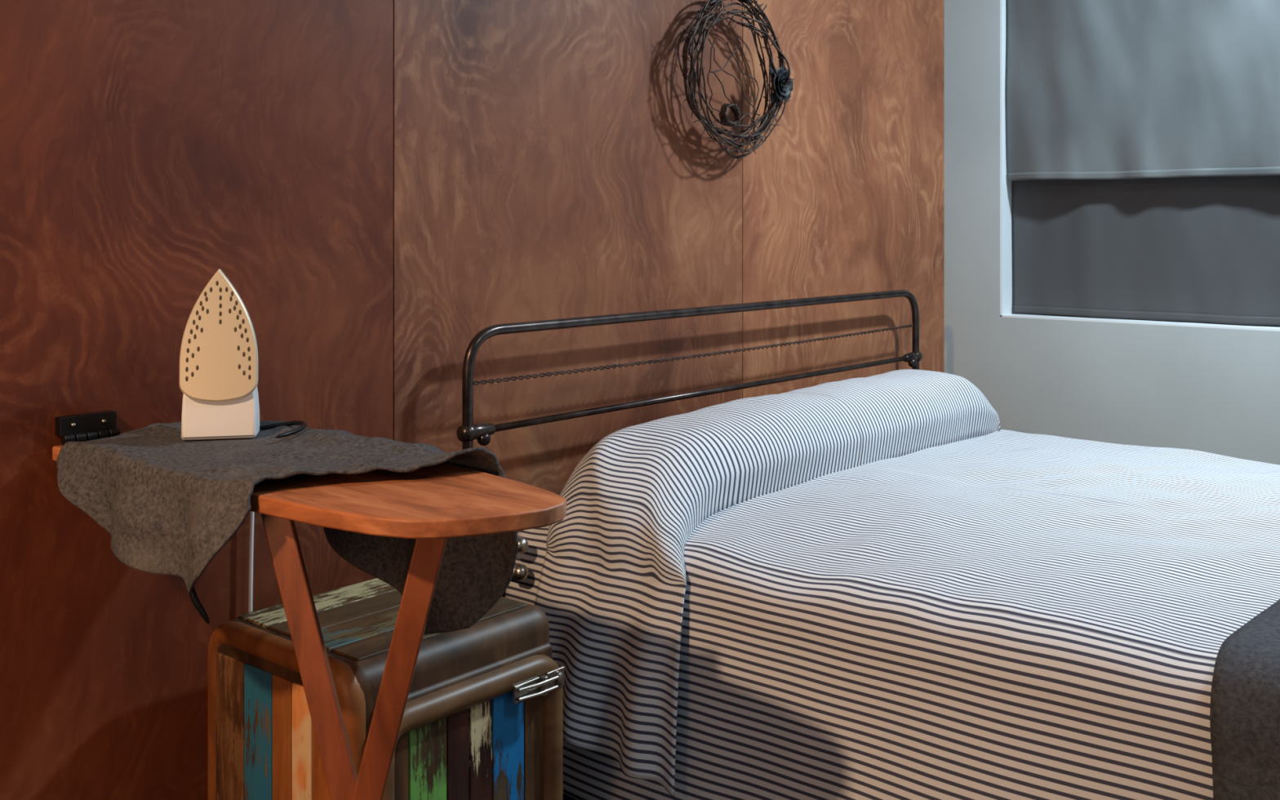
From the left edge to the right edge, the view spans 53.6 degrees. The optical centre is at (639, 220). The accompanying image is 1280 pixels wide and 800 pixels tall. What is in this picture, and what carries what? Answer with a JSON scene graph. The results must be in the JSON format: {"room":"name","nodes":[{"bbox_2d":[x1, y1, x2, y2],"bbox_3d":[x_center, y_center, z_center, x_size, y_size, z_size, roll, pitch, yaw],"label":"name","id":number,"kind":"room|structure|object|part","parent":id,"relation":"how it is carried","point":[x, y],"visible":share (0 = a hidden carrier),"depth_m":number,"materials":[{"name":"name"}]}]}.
{"room":"bedroom","nodes":[
{"label":"bedroom","id":0,"kind":"room"},
{"bbox_2d":[0,0,944,799],"bbox_3d":[-0.849,-0.081,2.234,0.081,2.700,6.358,0,0,40],"label":"wall","id":1,"kind":"structure","parent":0,"point":[380,186],"depth_m":2.54,"materials":[{"name":"brown wood"}]},
{"bbox_2d":[248,511,254,612],"bbox_3d":[-0.710,0.832,2.310,0.013,0.841,0.011,0,0,40],"label":"metal rod","id":2,"kind":"object","parent":1,"relation":"attached to","point":[251,513],"visible":0.25,"depth_m":2.31,"materials":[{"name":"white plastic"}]},
{"bbox_2d":[677,0,795,159],"bbox_3d":[0.252,-0.423,3.365,0.136,0.518,0.451,0,0,40],"label":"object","id":3,"kind":"object","parent":1,"relation":"attached to","point":[782,83],"visible":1,"depth_m":3.35,"materials":[{"name":"black metal"}]},
{"bbox_2d":[944,0,1279,465],"bbox_3d":[2.576,-0.081,3.267,3.807,2.700,0.189,0,0,40],"label":"wall","id":4,"kind":"structure","parent":0,"point":[1206,389],"depth_m":4.18,"materials":[{"name":"white paint"}]},
{"bbox_2d":[1000,0,1279,331],"bbox_3d":[1.873,-0.350,3.865,1.548,1.353,0.188,0,0,40],"label":"window frame","id":5,"kind":"structure","parent":4,"relation":"attached to","point":[1006,187],"depth_m":4.29,"materials":[{"name":"white paint"}]},
{"bbox_2d":[1006,0,1279,181],"bbox_3d":[1.829,-0.553,3.812,1.528,0.842,0.049,0,0,40],"label":"window blind","id":6,"kind":"object","parent":4,"relation":"attached to","point":[1096,89],"visible":1,"depth_m":4.02,"materials":[{"name":"fabric"}]},
{"bbox_2d":[1012,175,1279,325],"bbox_3d":[1.865,-0.315,3.856,1.527,1.266,0.032,0,0,40],"label":"window blind","id":7,"kind":"object","parent":4,"relation":"attached to","point":[1202,249],"visible":0.54,"depth_m":4.05,"materials":[{"name":"grey fabric"}]},
{"bbox_3d":[0.576,1.296,0.972,3.888,0.054,6.278,0,0,40],"label":"floor","id":8,"kind":"structure","parent":0,"visible":0},
{"bbox_2d":[52,410,566,799],"bbox_3d":[-0.497,0.794,1.871,0.923,0.950,0.320,0,0,40],"label":"ironing board","id":9,"kind":"object","parent":8,"relation":"on","point":[430,505],"visible":0.76,"depth_m":1.66,"materials":[{"name":"orange wood"}]},
{"bbox_2d":[56,420,518,634],"bbox_3d":[-0.567,0.478,1.927,0.714,0.308,0.413,0,0,40],"label":"cloth","id":10,"kind":"object","parent":9,"relation":"on","point":[167,504],"visible":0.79,"depth_m":1.88,"materials":[{"name":"fabric"}]},
{"bbox_2d":[179,268,306,439],"bbox_3d":[-0.648,0.217,2.082,0.207,0.278,0.158,0,0,7],"label":"iron","id":11,"kind":"object","parent":10,"relation":"on","point":[219,354],"visible":1,"depth_m":2.03,"materials":[{"name":"beige"}]},
{"bbox_3d":[-0.581,0.342,2.074,0.077,0.017,0.142,0,0,-33],"label":"power cord","id":12,"kind":"part","parent":11,"relation":"part of","materials":[{"name":"black rubber"}]},
{"bbox_3d":[-0.440,0.590,1.702,0.155,0.407,0.027,0,0,20],"label":"leg","id":13,"kind":"part","parent":9,"relation":"part of","materials":[{"name":"red wood"}]},
{"bbox_3d":[-0.314,0.589,1.644,0.146,0.407,0.027,0,0,21],"label":"leg","id":14,"kind":"part","parent":9,"relation":"part of","materials":[{"name":"red wood"}]},
{"bbox_2d":[207,577,564,799],"bbox_3d":[-0.430,0.975,2.200,0.455,0.588,0.456,0,0,40],"label":"trunk","id":15,"kind":"object","parent":8,"relation":"on","point":[482,719],"visible":0.83,"depth_m":2.09,"materials":[{"name":"paint"}]},
{"bbox_3d":[-0.581,0.945,2.057,0.410,0.527,0.042,0,0,40],"label":"edge rail","id":16,"kind":"part","parent":15,"relation":"part of","materials":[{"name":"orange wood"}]},
{"bbox_3d":[-0.286,0.984,2.098,0.022,0.475,0.394,0,0,40],"label":"door panel","id":17,"kind":"part","parent":15,"relation":"part of","materials":[{"name":"brown wood"}]},
{"bbox_3d":[-0.278,0.986,2.087,0.045,0.462,0.418,0,0,40],"label":"door moulding","id":18,"kind":"part","parent":15,"relation":"part of","materials":[{"name":"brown wood"}]},
{"bbox_2d":[456,289,922,799],"bbox_3d":[1.101,0.745,2.661,2.222,1.048,1.975,0,0,40],"label":"bed","id":19,"kind":"object","parent":8,"relation":"on","point":[466,433],"visible":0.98,"depth_m":3.03,"materials":[{"name":"grey metal"}]},
{"bbox_3d":[0.270,0.745,3.367,0.042,1.048,1.975,0,0,40],"label":"headboard frame","id":20,"kind":"part","parent":19,"relation":"part of","materials":[{"name":"brown metal"}]},
{"bbox_2d":[505,429,1279,799],"bbox_3d":[1.169,0.856,2.629,2.243,0.506,1.998,0,0,40],"label":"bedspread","id":21,"kind":"object","parent":19,"relation":"on","point":[1004,614],"visible":0.7,"depth_m":2.20,"materials":[{"name":"fabric"}]},
{"bbox_2d":[533,368,1000,796],"bbox_3d":[0.426,0.725,3.094,0.557,0.578,1.848,0,0,40],"label":"bolster pillow","id":22,"kind":"object","parent":21,"relation":"on","point":[612,585],"visible":0.95,"depth_m":2.55,"materials":[{"name":"fabric"}]},
{"bbox_2d":[1209,599,1279,799],"bbox_3d":[1.716,0.836,2.164,0.894,0.500,2.013,0,0,40],"label":"blanket","id":23,"kind":"object","parent":21,"relation":"on","point":[1245,705],"visible":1,"depth_m":1.72,"materials":[{"name":"grey fabric"}]}
]}

